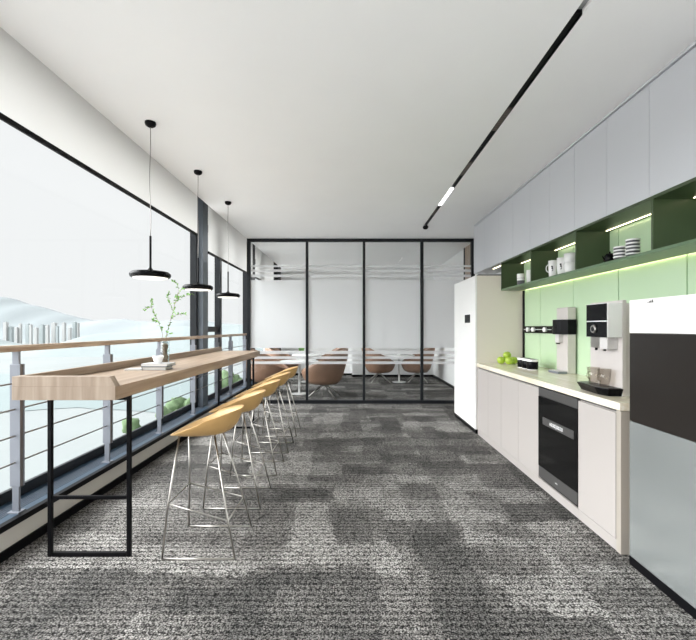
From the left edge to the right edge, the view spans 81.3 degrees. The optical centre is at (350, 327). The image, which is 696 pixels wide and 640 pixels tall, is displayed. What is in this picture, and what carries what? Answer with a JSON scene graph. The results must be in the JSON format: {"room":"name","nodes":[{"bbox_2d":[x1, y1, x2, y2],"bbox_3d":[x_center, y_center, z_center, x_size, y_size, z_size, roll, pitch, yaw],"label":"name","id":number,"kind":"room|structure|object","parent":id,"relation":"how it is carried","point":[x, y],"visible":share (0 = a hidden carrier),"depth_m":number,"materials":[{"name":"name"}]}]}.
{"room":"common room","nodes":[
{"label":"common room","id":0,"kind":"room"},
{"bbox_2d":[0,387,251,551],"bbox_3d":[-2.200,1.315,5.500,0.360,0.270,13.400,0,0,0],"label":"wall","id":1,"kind":"structure","parent":0,"point":[19,531],"depth_m":2.99,"materials":[{"name":"paint"}]},
{"bbox_2d":[0,436,187,563],"bbox_3d":[-2.014,1.321,5.500,0.012,0.057,13.400,0,0,0],"label":"baseboard","id":2,"kind":"structure","parent":1,"relation":"attached to","point":[19,545],"depth_m":2.94,"materials":[{"name":"black metal"}]},
{"bbox_2d":[0,216,197,505],"bbox_3d":[-2.272,-0.240,2.340,0.095,2.780,7.080,0,0,0],"label":"window","id":3,"kind":"structure","parent":1,"relation":"in","point":[30,484],"depth_m":4.27,"materials":[{"name":"black"}]},
{"bbox_2d":[0,381,257,533],"bbox_3d":[-2.196,1.165,5.500,0.368,0.038,13.400,0,0,0],"label":"trim","id":4,"kind":"structure","parent":1,"relation":"on","point":[33,501],"depth_m":3.31,"materials":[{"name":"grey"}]},
{"bbox_2d":[0,333,246,513],"bbox_3d":[-2.090,0.629,3.580,0.071,1.042,8.960,0,0,0],"label":"railing","id":5,"kind":"object","parent":4,"relation":"on","point":[17,407],"visible":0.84,"depth_m":3.04,"materials":[{"name":"grey metal"}]},
{"bbox_2d":[208,258,220,399],"bbox_3d":[-2.272,-0.240,6.510,0.095,2.780,0.840,0,0,0],"label":"window","id":6,"kind":"structure","parent":1,"relation":"in","point":[217,328],"depth_m":6.88,"materials":[{"name":"black"}]},
{"bbox_2d":[221,261,246,394],"bbox_3d":[-2.272,-0.240,7.825,0.095,2.780,1.790,0,0,0],"label":"window","id":7,"kind":"structure","parent":1,"relation":"in","point":[239,382],"depth_m":8.67,"materials":[{"name":"black metal"}]},
{"bbox_2d":[197,196,207,406],"bbox_3d":[-2.232,-0.460,5.985,0.165,3.220,0.210,0,0,0],"label":"wall column","id":8,"kind":"structure","parent":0,"point":[202,215],"depth_m":5.90,"materials":[{"name":"grey paint"}]},
{"bbox_2d":[251,244,280,380],"bbox_3d":[-2.147,-0.460,10.085,0.335,3.220,2.730,0,0,0],"label":"wall column","id":9,"kind":"structure","parent":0,"point":[275,273],"depth_m":9.99,"materials":[{"name":"grey paint"}]},
{"bbox_2d":[263,272,351,372],"bbox_3d":[0.000,-0.125,11.625,5.000,2.950,0.150,0,0,0],"label":"wall","id":10,"kind":"structure","parent":0,"point":[348,369],"depth_m":11.55,"materials":[{"name":"white paint"}]},
{"bbox_2d":[0,0,695,268],"bbox_3d":[-0.050,-1.875,5.500,5.100,0.550,13.400,0,0,0],"label":"ceiling","id":11,"kind":"structure","parent":0,"point":[315,119],"depth_m":2.73,"materials":[{"name":"paint"}]},
{"bbox_2d":[0,27,197,235],"bbox_3d":[-1.950,-1.613,1.995,0.072,0.903,6.290,0,0,0],"label":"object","id":12,"kind":"object","parent":11,"relation":"hanging from","point":[34,100],"visible":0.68,"depth_m":2.92,"materials":[{"name":"fabric"}]},
{"bbox_2d":[129,120,170,279],"bbox_3d":[-1.560,-0.993,3.150,0.296,1.214,0.296,0,0,0],"label":"pendant lamp","id":13,"kind":"object","parent":11,"relation":"hanging from","point":[150,274],"visible":1,"depth_m":3.13,"materials":[{"name":"black metal"}]},
{"bbox_2d":[132,276,167,279],"bbox_3d":[-1.560,-0.389,3.150,0.250,0.007,0.250,0,0,0],"label":"diffuser","id":14,"kind":"object","parent":13,"relation":"attached to","point":[137,277],"depth_m":3.11,"materials":[{"name":"white plastic"}]},
{"bbox_2d":[182,170,212,290],"bbox_3d":[-1.560,-0.993,4.130,0.296,1.214,0.296,0,0,0],"label":"pendant lamp","id":15,"kind":"object","parent":11,"relation":"hanging from","point":[191,287],"visible":0.99,"depth_m":4.09,"materials":[{"name":"black metal"}]},
{"bbox_2d":[185,289,210,290],"bbox_3d":[-1.560,-0.389,4.130,0.250,0.007,0.250,0,0,0],"label":"diffuser","id":16,"kind":"object","parent":15,"relation":"attached to","point":[185,289],"depth_m":4.10,"materials":[{"name":"white plastic"}]},
{"bbox_2d":[216,201,239,297],"bbox_3d":[-1.560,-0.993,5.140,0.296,1.214,0.296,0,0,0],"label":"pendant lamp","id":17,"kind":"object","parent":11,"relation":"hanging from","point":[227,294],"visible":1,"depth_m":5.11,"materials":[{"name":"black metal"}]},
{"bbox_2d":[208,206,252,274],"bbox_3d":[-1.950,-1.540,6.775,0.072,1.051,2.490,0,0,0],"label":"roller blind","id":18,"kind":"object","parent":11,"relation":"hanging from","point":[221,233],"visible":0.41,"depth_m":6.34,"materials":[{"name":"fabric"}]},
{"bbox_2d":[255,247,273,279],"bbox_3d":[-1.950,-1.540,9.235,0.072,1.051,1.930,0,0,0],"label":"roller blind","id":19,"kind":"object","parent":11,"relation":"hanging from","point":[261,258],"visible":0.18,"depth_m":9.03,"materials":[{"name":"fabric"}]},
{"bbox_2d":[423,0,587,229],"bbox_3d":[1.151,-1.579,2.560,0.103,0.143,7.520,0,0,0],"label":"track light","id":20,"kind":"object","parent":11,"relation":"attached to","point":[576,16],"visible":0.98,"depth_m":2.74,"materials":[{"name":"black metal"}]},
{"bbox_2d":[474,40,695,225],"bbox_3d":[2.066,-1.591,4.015,0.298,0.018,4.590,0,0,0],"label":"trim","id":21,"kind":"structure","parent":11,"relation":"attached to","point":[690,47],"depth_m":3.00,"materials":[{"name":"grey paint"}]},
{"bbox_2d":[0,375,695,639],"bbox_3d":[0.240,1.400,5.500,4.520,0.100,13.400,0,0,0],"label":"floor","id":22,"kind":"structure","parent":0,"point":[377,521],"depth_m":2.47,"materials":[{"name":"carpet"}]},
{"bbox_2d":[12,347,259,556],"bbox_3d":[-1.585,0.809,4.006,0.571,1.082,3.548,0,0,0],"label":"bar table","id":23,"kind":"object","parent":22,"relation":"on","point":[105,381],"visible":0.84,"depth_m":2.39,"materials":[{"name":"brown wood"}]},
{"bbox_2d":[142,366,172,369],"bbox_3d":[-1.509,0.309,3.160,0.184,0.027,0.142,0,0,-2],"label":"book","id":24,"kind":"object","parent":23,"relation":"on","point":[168,367],"visible":0.71,"depth_m":3.10,"materials":[{"name":"grey paper"}]},
{"bbox_2d":[141,362,175,366],"bbox_3d":[-1.504,0.285,3.170,0.203,0.022,0.146,0,0,2],"label":"book","id":25,"kind":"object","parent":24,"relation":"on","point":[150,364],"visible":1,"depth_m":3.10,"materials":[{"name":"grey paper"}]},
{"bbox_2d":[152,356,163,362],"bbox_3d":[-1.510,0.246,3.170,0.086,0.055,0.086,0,0,0],"label":"bowl","id":26,"kind":"object","parent":25,"relation":"on","point":[157,359],"visible":0.98,"depth_m":3.14,"materials":[{"name":"white ceramic"}]},
{"bbox_3d":[-1.607,0.218,3.500,0.070,0.210,0.070,0,0,0],"label":"glass vase","id":27,"kind":"object","parent":23,"relation":"on","visible":0},
{"bbox_2d":[143,279,193,361],"bbox_3d":[-1.540,-0.062,3.506,0.421,0.741,0.244,0,0,0],"label":"arrangement","id":28,"kind":"object","parent":27,"relation":"in","point":[164,345],"visible":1,"depth_m":3.49,"materials":[{"name":"green plant"}]},
{"bbox_2d":[161,404,251,559],"bbox_3d":[-0.888,0.924,2.552,0.438,0.851,0.418,0,0,0],"label":"bar stool","id":29,"kind":"object","parent":22,"relation":"on","point":[223,420],"visible":1,"depth_m":2.44,"materials":[{"name":"yellow plastic"}]},
{"bbox_2d":[202,389,270,508],"bbox_3d":[-0.888,0.924,3.210,0.438,0.851,0.418,0,0,0],"label":"bar stool","id":30,"kind":"object","parent":22,"relation":"on","point":[251,400],"visible":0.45,"depth_m":3.11,"materials":[{"name":"yellow plastic"}]},
{"bbox_2d":[230,379,283,475],"bbox_3d":[-0.888,0.924,3.885,0.438,0.851,0.418,0,0,0],"label":"bar stool","id":31,"kind":"object","parent":22,"relation":"on","point":[271,386],"visible":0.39,"depth_m":3.79,"materials":[{"name":"yellow plastic"}]},
{"bbox_2d":[251,348,288,393],"bbox_3d":[-1.741,0.874,8.350,0.928,0.946,0.859,0,0,0],"label":"armchair","id":32,"kind":"object","parent":22,"relation":"on","point":[261,371],"visible":0.34,"depth_m":7.99,"materials":[{"name":"brown leather"}]},
{"bbox_2d":[248,372,293,452],"bbox_3d":[-0.888,0.924,4.560,0.438,0.851,0.418,0,0,0],"label":"bar stool","id":33,"kind":"object","parent":22,"relation":"on","point":[283,377],"visible":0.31,"depth_m":4.47,"materials":[{"name":"yellow plastic"}]},
{"bbox_2d":[262,366,300,436],"bbox_3d":[-0.888,0.924,5.220,0.438,0.851,0.418,0,0,0],"label":"bar stool","id":34,"kind":"object","parent":22,"relation":"on","point":[293,370],"visible":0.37,"depth_m":5.13,"materials":[{"name":"yellow plastic"}]},
{"bbox_2d":[265,348,297,382],"bbox_3d":[-1.719,0.883,10.100,0.843,0.927,0.781,0,0,0],"label":"armchair","id":35,"kind":"object","parent":22,"relation":"on","point":[266,349],"visible":0.25,"depth_m":9.83,"materials":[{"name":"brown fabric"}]},
{"bbox_2d":[281,359,317,394],"bbox_3d":[-1.060,1.010,8.320,0.780,0.679,0.780,0,0,0],"label":"meeting table","id":36,"kind":"object","parent":22,"relation":"on","point":[299,392],"visible":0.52,"depth_m":8.30,"materials":[{"name":"white ceramic"}]},
{"bbox_2d":[292,354,322,381],"bbox_3d":[-1.100,1.010,10.200,0.780,0.679,0.780,0,0,0],"label":"meeting table","id":37,"kind":"object","parent":22,"relation":"on","point":[293,354],"visible":0.44,"depth_m":10.11,"materials":[{"name":"white ceramic"}]},
{"bbox_2d":[302,348,347,397],"bbox_3d":[-0.519,0.874,8.047,0.928,0.946,0.859,0,0,9],"label":"armchair","id":38,"kind":"object","parent":22,"relation":"on","point":[325,375],"visible":0.8,"depth_m":7.72,"materials":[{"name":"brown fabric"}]},
{"bbox_2d":[316,348,344,381],"bbox_3d":[-0.531,0.883,10.352,0.843,0.927,0.781,0,0,-6],"label":"armchair","id":39,"kind":"object","parent":22,"relation":"on","point":[335,349],"visible":0.05,"depth_m":10.13,"materials":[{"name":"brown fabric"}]},
{"bbox_2d":[362,348,394,382],"bbox_3d":[0.681,0.883,10.098,0.843,0.927,0.781,0,0,-6],"label":"armchair","id":40,"kind":"object","parent":22,"relation":"on","point":[372,368],"visible":0.56,"depth_m":9.82,"materials":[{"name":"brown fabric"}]},
{"bbox_2d":[384,354,414,382],"bbox_3d":[1.200,1.010,10.120,0.780,0.679,0.780,0,0,0],"label":"meeting table","id":41,"kind":"object","parent":22,"relation":"on","point":[398,381],"visible":0.8,"depth_m":10.10,"materials":[{"name":"white ceramic"}]},
{"bbox_2d":[401,348,434,382],"bbox_3d":[1.679,0.883,10.148,0.843,0.927,0.781,0,0,6],"label":"armchair","id":42,"kind":"object","parent":22,"relation":"on","point":[412,368],"visible":0.52,"depth_m":9.88,"materials":[{"name":"brown fabric"}]},
{"bbox_2d":[478,367,489,441],"bbox_3d":[1.897,0.923,4.947,0.580,0.853,0.395,0,0,0],"label":"base cabinet","id":43,"kind":"object","parent":22,"relation":"on","point":[482,373],"visible":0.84,"depth_m":4.91,"materials":[{"name":"grey paint"}]},
{"bbox_2d":[454,274,523,433],"bbox_3d":[1.895,0.325,5.689,0.629,2.050,1.047,0,0,0],"label":"refrigerator","id":44,"kind":"object","parent":22,"relation":"on","point":[487,318],"visible":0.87,"depth_m":5.16,"materials":[{"name":"white metal"}]},
{"bbox_2d":[488,371,501,452],"bbox_3d":[1.897,0.923,4.545,0.580,0.853,0.410,0,0,0],"label":"base cabinet","id":45,"kind":"object","parent":22,"relation":"on","point":[494,379],"visible":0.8,"depth_m":4.54,"materials":[{"name":"grey paint"}]},
{"bbox_2d":[501,375,519,467],"bbox_3d":[1.897,0.923,4.114,0.580,0.853,0.452,0,0,0],"label":"base cabinet","id":46,"kind":"object","parent":22,"relation":"on","point":[509,385],"visible":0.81,"depth_m":4.08,"materials":[{"name":"grey paint"}]},
{"bbox_2d":[519,380,550,485],"bbox_3d":[1.897,0.923,3.678,0.580,0.853,0.421,0,0,0],"label":"base cabinet","id":47,"kind":"object","parent":22,"relation":"on","point":[528,392],"visible":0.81,"depth_m":3.67,"materials":[{"name":"grey paint"}]},
{"bbox_2d":[538,387,580,518],"bbox_3d":[1.881,0.926,3.167,0.573,0.848,0.598,0,0,0],"label":"oven","id":48,"kind":"object","parent":22,"relation":"on","point":[557,411],"visible":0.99,"depth_m":3.12,"materials":[{"name":"black glass"}]},
{"bbox_2d":[578,399,629,554],"bbox_3d":[1.897,0.923,2.639,0.580,0.853,0.454,0,0,0],"label":"base cabinet","id":49,"kind":"object","parent":22,"relation":"on","point":[603,431],"visible":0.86,"depth_m":2.57,"materials":[{"name":"grey paint"}]},
{"bbox_2d":[477,363,629,410],"bbox_3d":[1.899,0.470,3.783,0.598,0.046,2.745,0,0,0],"label":"countertop","id":50,"kind":"structure","parent":49,"relation":"on","point":[567,384],"depth_m":3.45,"materials":[{"name":"white stone"}]},
{"bbox_2d":[497,356,504,363],"bbox_3d":[1.860,0.398,5.020,0.096,0.090,0.095,0,0,0],"label":"apple","id":51,"kind":"object","parent":50,"relation":"on","point":[500,360],"visible":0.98,"depth_m":4.99,"materials":[{"name":"green food"}]},
{"bbox_2d":[505,357,512,363],"bbox_3d":[1.925,0.398,4.930,0.096,0.090,0.095,0,0,0],"label":"apple","id":52,"kind":"object","parent":50,"relation":"on","point":[508,360],"visible":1,"depth_m":4.90,"materials":[{"name":"green food"}]},
{"bbox_2d":[517,357,525,367],"bbox_3d":[1.940,0.389,4.570,0.118,0.116,0.118,0,0,0],"label":"canister","id":53,"kind":"object","parent":50,"relation":"on","point":[519,359],"visible":0.59,"depth_m":4.54,"materials":[{"name":"black ceramic"}]},
{"bbox_2d":[522,358,531,368],"bbox_3d":[1.940,0.389,4.450,0.118,0.116,0.118,0,0,0],"label":"canister","id":54,"kind":"object","parent":50,"relation":"on","point":[524,362],"visible":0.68,"depth_m":4.42,"materials":[{"name":"black ceramic"}]},
{"bbox_2d":[526,359,537,369],"bbox_3d":[1.940,0.389,4.330,0.118,0.116,0.118,0,0,0],"label":"canister","id":55,"kind":"object","parent":50,"relation":"on","point":[532,364],"visible":1,"depth_m":4.28,"materials":[{"name":"black ceramic"}]},
{"bbox_2d":[548,307,576,373],"bbox_3d":[2.098,0.122,4.030,0.175,0.650,0.220,0,0,0],"label":"water dispenser","id":56,"kind":"object","parent":50,"relation":"on","point":[565,326],"visible":1,"depth_m":3.95,"materials":[{"name":"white plastic"}]},
{"bbox_2d":[548,370,566,373],"bbox_3d":[2.055,0.436,4.030,0.090,0.022,0.200,0,0,0],"label":"drip tray","id":57,"kind":"object","parent":56,"relation":"on","point":[552,371],"depth_m":3.96,"materials":[{"name":"silver metal"}]},
{"bbox_2d":[577,300,629,395],"bbox_3d":[1.853,0.132,2.828,0.435,0.630,0.395,0,0,0],"label":"coffee machine","id":58,"kind":"object","parent":50,"relation":"on","point":[608,323],"visible":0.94,"depth_m":2.69,"materials":[{"name":"white plastic"}]},
{"bbox_2d":[577,381,622,395],"bbox_3d":[1.702,0.420,2.828,0.135,0.053,0.395,0,0,0],"label":"drip tray","id":59,"kind":"object","parent":58,"relation":"on","point":[608,389],"depth_m":2.73,"materials":[{"name":"black plastic"}]},
{"bbox_2d":[629,294,695,619],"bbox_3d":[1.892,0.596,1.960,0.603,1.508,0.720,0,0,0],"label":"refrigerator","id":60,"kind":"object","parent":22,"relation":"on","point":[662,329],"visible":1,"depth_m":2.05,"materials":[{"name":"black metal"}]},
{"bbox_2d":[247,239,474,403],"bbox_3d":[0.176,-0.125,7.265,4.077,2.950,0.090,0,0,0],"label":"wall partition","id":61,"kind":"structure","parent":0,"point":[307,313],"depth_m":7.26,"materials":[{"name":"black"}]},
{"bbox_2d":[352,272,433,374],"bbox_3d":[1.157,-0.125,11.375,2.255,2.950,0.350,0,0,0],"label":"wall","id":62,"kind":"structure","parent":0,"point":[357,369],"depth_m":11.20,"materials":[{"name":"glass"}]},
{"bbox_2d":[295,373,432,376],"bbox_3d":[0.130,1.320,11.369,4.300,0.060,0.362,0,0,0],"label":"baseboard","id":63,"kind":"structure","parent":62,"relation":"attached to","point":[296,373],"depth_m":11.19,"materials":[{"name":"black metal"}]},
{"bbox_2d":[434,249,463,385],"bbox_3d":[2.368,-0.125,9.845,0.165,2.950,3.410,0,0,0],"label":"wall","id":64,"kind":"structure","parent":0,"point":[445,372],"depth_m":9.49,"materials":[{"name":"white paint"}]},
{"bbox_2d":[433,375,453,388],"bbox_3d":[2.279,1.320,9.665,0.012,0.060,3.050,0,0,0],"label":"baseboard","id":65,"kind":"structure","parent":64,"relation":"attached to","point":[434,376],"depth_m":9.85,"materials":[{"name":"black metal"}]},
{"bbox_2d":[465,244,469,279],"bbox_3d":[2.345,-0.125,7.700,0.150,2.950,0.720,0,0,0],"label":"wall","id":66,"kind":"structure","parent":0,"point":[467,249],"depth_m":7.89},
{"bbox_3d":[2.307,-0.125,3.070,0.185,2.950,8.540,0,0,0],"label":"wall","id":67,"kind":"structure","parent":0,"visible":0},
{"bbox_2d":[474,207,500,273],"bbox_3d":[2.063,-1.207,5.780,0.298,0.746,1.058,0,0,0],"label":"upper cabinet","id":68,"kind":"object","parent":67,"relation":"attached to","point":[486,233],"visible":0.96,"depth_m":5.72,"materials":[{"name":"grey paint"}]},
{"bbox_2d":[499,181,530,262],"bbox_3d":[2.063,-1.210,4.790,0.298,0.740,0.918,0,0,0],"label":"upper cabinet","id":69,"kind":"object","parent":67,"relation":"attached to","point":[514,214],"visible":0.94,"depth_m":4.71,"materials":[{"name":"grey paint"}]},
{"bbox_2d":[530,145,574,248],"bbox_3d":[2.063,-1.210,3.900,0.298,0.740,0.858,0,0,0],"label":"upper cabinet","id":70,"kind":"object","parent":67,"relation":"attached to","point":[552,192],"visible":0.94,"depth_m":3.83,"materials":[{"name":"grey paint"}]},
{"bbox_2d":[501,177,695,290],"bbox_3d":[2.057,-0.658,3.444,0.285,0.362,3.448,0,0,0],"label":"open shelf","id":71,"kind":"object","parent":67,"relation":"attached to","point":[672,211],"visible":0.95,"depth_m":3.09,"materials":[{"name":"green paint"}]},
{"bbox_2d":[517,273,524,284],"bbox_3d":[1.955,-0.559,4.660,0.088,0.125,0.088,0,0,0],"label":"tumbler","id":72,"kind":"object","parent":71,"relation":"on","point":[520,277],"visible":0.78,"depth_m":4.62,"materials":[{"name":"white ceramic"}]},
{"bbox_2d":[526,270,529,281],"bbox_3d":[1.999,-0.570,4.505,0.092,0.145,0.105,0,0,37],"label":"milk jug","id":73,"kind":"object","parent":71,"relation":"on","point":[527,271],"visible":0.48,"depth_m":4.48,"materials":[{"name":"white ceramic"}]},
{"bbox_2d":[546,260,556,275],"bbox_3d":[1.955,-0.575,3.936,0.086,0.155,0.091,0,0,0],"label":"mug","id":74,"kind":"object","parent":71,"relation":"on","point":[552,264],"visible":0.81,"depth_m":3.90,"materials":[{"name":"white ceramic"}]},
{"bbox_2d":[557,257,564,273],"bbox_3d":[1.990,-0.580,3.830,0.080,0.165,0.080,0,0,0],"label":"mug","id":75,"kind":"object","parent":71,"relation":"on","point":[560,261],"visible":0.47,"depth_m":3.80,"materials":[{"name":"white ceramic"}]},
{"bbox_2d":[564,262,574,271],"bbox_3d":[2.036,-0.549,3.743,0.120,0.105,0.124,0,0,-30],"label":"mug","id":76,"kind":"object","parent":71,"relation":"on","point":[568,266],"visible":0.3,"depth_m":3.70,"materials":[{"name":"white ceramic"}]},
{"bbox_2d":[564,252,574,262],"bbox_3d":[2.036,-0.644,3.744,0.124,0.085,0.127,0,0,-29],"label":"mug","id":77,"kind":"object","parent":76,"relation":"on","point":[568,257],"visible":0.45,"depth_m":3.70,"materials":[{"name":"white ceramic"}]},
{"bbox_2d":[602,252,613,261],"bbox_3d":[1.984,-0.542,3.105,0.088,0.090,0.088,0,0,45],"label":"pot","id":78,"kind":"object","parent":71,"relation":"on","point":[609,256],"visible":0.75,"depth_m":3.08,"materials":[{"name":"black ceramic"}]},
{"bbox_2d":[625,252,640,255],"bbox_3d":[1.990,-0.512,2.860,0.092,0.030,0.092,0,0,0],"label":"bowl","id":79,"kind":"object","parent":71,"relation":"on","point":[632,253],"visible":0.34,"depth_m":2.83,"materials":[{"name":"white ceramic"}]},
{"bbox_2d":[625,249,640,252],"bbox_3d":[1.990,-0.536,2.860,0.092,0.030,0.092,0,0,0],"label":"bowl","id":80,"kind":"object","parent":79,"relation":"on","point":[628,250],"visible":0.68,"depth_m":2.83,"materials":[{"name":"white ceramic"}]},
{"bbox_2d":[625,245,640,249],"bbox_3d":[1.990,-0.561,2.860,0.092,0.030,0.092,0,0,0],"label":"bowl","id":81,"kind":"object","parent":80,"relation":"on","point":[631,246],"visible":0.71,"depth_m":2.83,"materials":[{"name":"white ceramic"}]},
{"bbox_2d":[625,242,640,245],"bbox_3d":[1.990,-0.586,2.860,0.092,0.030,0.092,0,0,0],"label":"bowl","id":82,"kind":"object","parent":81,"relation":"on","point":[628,243],"visible":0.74,"depth_m":2.83,"materials":[{"name":"white ceramic"}]},
{"bbox_2d":[625,238,640,242],"bbox_3d":[1.990,-0.610,2.860,0.092,0.030,0.092,0,0,0],"label":"bowl","id":83,"kind":"object","parent":82,"relation":"on","point":[631,239],"visible":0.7,"depth_m":2.83,"materials":[{"name":"white ceramic"}]},
{"bbox_2d":[522,216,695,375],"bbox_3d":[2.201,-0.196,3.442,0.028,1.284,3.445,0,0,0],"label":"backsplash","id":84,"kind":"structure","parent":67,"relation":"attached to","point":[674,276],"depth_m":3.66,"materials":[{"name":"green glass"}]},
{"bbox_2d":[523,326,552,333],"bbox_3d":[2.169,0.019,4.680,0.060,0.082,0.880,0,0,0],"label":"rail","id":85,"kind":"object","parent":84,"relation":"attached to","point":[526,329],"visible":0.85,"depth_m":4.68,"materials":[{"name":"black metal"}]},
{"bbox_2d":[575,83,650,229],"bbox_3d":[2.063,-1.210,3.035,0.298,0.740,0.868,0,0,0],"label":"upper cabinet","id":86,"kind":"object","parent":67,"relation":"attached to","point":[612,161],"visible":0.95,"depth_m":2.95,"materials":[{"name":"grey paint"}]},
{"bbox_2d":[649,47,695,196],"bbox_3d":[2.063,-1.210,2.160,0.298,0.740,0.878,0,0,0],"label":"upper cabinet","id":87,"kind":"object","parent":67,"relation":"attached to","point":[672,95],"visible":0.97,"depth_m":2.40,"materials":[{"name":"grey paint"}]},
{"label":"outside","id":88,"kind":"structure","parent":0,"visible":0},
{"bbox_2d":[0,342,242,492],"bbox_3d":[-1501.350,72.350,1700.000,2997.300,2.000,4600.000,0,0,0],"label":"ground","id":89,"kind":"structure","parent":88,"point":[35,441],"depth_m":293.35,"materials":[{"name":"white"}]},
{"bbox_2d":[3,322,8,340],"bbox_3d":[-1467.781,22.634,1722.334,12.862,97.432,12.862,0,0,0],"label":"tower block","id":90,"kind":"object","parent":89,"relation":"on","point":[5,324],"visible":0.82,"depth_m":1715.93,"materials":[{"name":"grey concrete"}]},
{"bbox_2d":[8,326,13,341],"bbox_3d":[-1451.678,32.058,1730.342,13.357,78.584,13.356,0,0,0],"label":"tower block","id":91,"kind":"object","parent":89,"relation":"on","point":[10,329],"visible":0.82,"depth_m":1723.91,"materials":[{"name":"grey"}]},
{"bbox_2d":[14,327,17,342],"bbox_3d":[-1477.097,33.177,1789.963,11.789,76.346,11.789,0,0,0],"label":"tower block","id":92,"kind":"object","parent":89,"relation":"on","point":[15,328],"visible":0.82,"depth_m":1783.86,"materials":[{"name":"grey"}]},
{"bbox_2d":[18,323,21,343],"bbox_3d":[-1465.210,25.206,1794.797,9.271,92.288,9.271,0,0,0],"label":"tower block","id":93,"kind":"object","parent":89,"relation":"on","point":[20,324],"visible":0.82,"depth_m":1789.96,"materials":[{"name":"grey concrete"}]},
{"bbox_2d":[25,324,29,343],"bbox_3d":[-1466.161,25.513,1839.780,15.237,91.673,15.237,0,0,0],"label":"tower block","id":94,"kind":"object","parent":89,"relation":"on","point":[26,325],"visible":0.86,"depth_m":1831.96,"materials":[{"name":"grey"}]},
{"bbox_2d":[29,324,32,343],"bbox_3d":[-1236.136,28.302,1564.350,8.231,86.096,8.231,0,0,0],"label":"tower block","id":95,"kind":"object","parent":89,"relation":"on","point":[30,325],"visible":0.82,"depth_m":1561.61,"materials":[{"name":"grey"}]},
{"bbox_2d":[34,327,38,343],"bbox_3d":[-1266.816,34.062,1630.163,12.158,74.576,12.159,0,0,0],"label":"tower block","id":96,"kind":"object","parent":89,"relation":"on","point":[36,330],"visible":0.82,"depth_m":1624.22,"materials":[{"name":"grey concrete"}]},
{"bbox_2d":[39,324,44,343],"bbox_3d":[-1375.630,27.487,1804.304,15.186,87.726,15.186,0,0,0],"label":"tower block","id":97,"kind":"object","parent":89,"relation":"on","point":[41,327],"visible":0.86,"depth_m":1796.53,"materials":[{"name":"grey concrete"}]},
{"bbox_2d":[45,325,49,343],"bbox_3d":[-1312.572,28.489,1752.110,11.300,85.721,11.300,0,0,0],"label":"tower block","id":98,"kind":"object","parent":89,"relation":"on","point":[47,327],"visible":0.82,"depth_m":1746.37,"materials":[{"name":"grey concrete"}]},
{"bbox_2d":[51,322,56,342],"bbox_3d":[-1354.413,22.919,1848.751,16.238,96.863,16.238,0,0,0],"label":"tower block","id":99,"kind":"object","parent":89,"relation":"on","point":[54,324],"visible":0.79,"depth_m":1840.48,"materials":[{"name":"grey concrete"}]},
{"bbox_2d":[56,326,58,342],"bbox_3d":[-1179.003,30.942,1626.603,8.653,80.815,8.653,0,0,0],"label":"tower block","id":100,"kind":"object","parent":89,"relation":"on","point":[57,327],"visible":0.82,"depth_m":1622.24,"materials":[{"name":"grey concrete"}]},
{"bbox_2d":[62,322,65,341],"bbox_3d":[-1187.771,23.914,1676.116,11.796,94.872,11.796,0,0,0],"label":"tower block","id":101,"kind":"object","parent":89,"relation":"on","point":[63,323],"visible":0.82,"depth_m":1670.87,"materials":[{"name":"grey concrete"}]},
{"bbox_2d":[68,327,71,339],"bbox_3d":[-1253.865,34.418,1805.720,10.974,73.865,10.974,0,0,0],"label":"tower block","id":102,"kind":"object","parent":89,"relation":"on","point":[69,328],"visible":0.82,"depth_m":1802.68,"materials":[{"name":"grey concrete"}]},
{"bbox_2d":[72,322,76,338],"bbox_3d":[-1156.703,22.107,1696.296,12.039,98.487,12.039,0,0,0],"label":"tower block","id":103,"kind":"object","parent":89,"relation":"on","point":[74,324],"visible":0.82,"depth_m":1690.16,"materials":[{"name":"grey concrete"}]},
{"bbox_2d":[0,297,242,341],"bbox_3d":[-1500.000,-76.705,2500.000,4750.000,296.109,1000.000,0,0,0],"label":"hills","id":104,"kind":"structure","parent":89,"relation":"on","point":[15,312],"depth_m":2287.72,"materials":[{"name":"white"}]},
{"bbox_2d":[0,325,262,356],"bbox_3d":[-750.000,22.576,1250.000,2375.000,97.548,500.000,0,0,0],"label":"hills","id":105,"kind":"object","parent":89,"relation":"on","point":[148,349],"visible":0.25,"depth_m":1061.04,"materials":[{"name":"white"}]},
{"bbox_2d":[122,418,140,432],"bbox_3d":[-31.582,42.249,60.151,3.916,58.201,3.518,0,0,0],"label":"tree","id":106,"kind":"object","parent":89,"relation":"on","point":[135,421],"visible":0.13,"depth_m":59.08,"materials":[{"name":"green plant"}]},
{"bbox_2d":[155,406,171,416],"bbox_3d":[-27.662,41.410,60.668,4.224,59.879,3.784,0,0,0],"label":"tree","id":107,"kind":"object","parent":89,"relation":"on","point":[166,411],"visible":0.02,"depth_m":59.63,"materials":[{"name":"green plant"}]},
{"bbox_2d":[165,397,189,411],"bbox_3d":[-35.078,42.785,83.757,6.573,57.130,6.932,0,0,0],"label":"tree","id":108,"kind":"object","parent":89,"relation":"on","point":[180,402],"visible":0.17,"depth_m":82.88,"materials":[{"name":"green plant"}]},
{"bbox_2d":[213,370,241,387],"bbox_3d":[-26.528,40.304,90.555,8.227,62.092,6.813,0,0,0],"label":"tree","id":109,"kind":"object","parent":89,"relation":"on","point":[236,377],"visible":0.14,"depth_m":89.33,"materials":[{"name":"green plant"}]},
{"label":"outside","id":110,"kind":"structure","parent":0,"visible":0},
{"bbox_2d":[0,374,242,411],"bbox_3d":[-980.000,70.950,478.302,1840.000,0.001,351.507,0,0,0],"label":"river","id":111,"kind":"structure","parent":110,"point":[144,402],"depth_m":396.38,"materials":[{"name":"liquid"}]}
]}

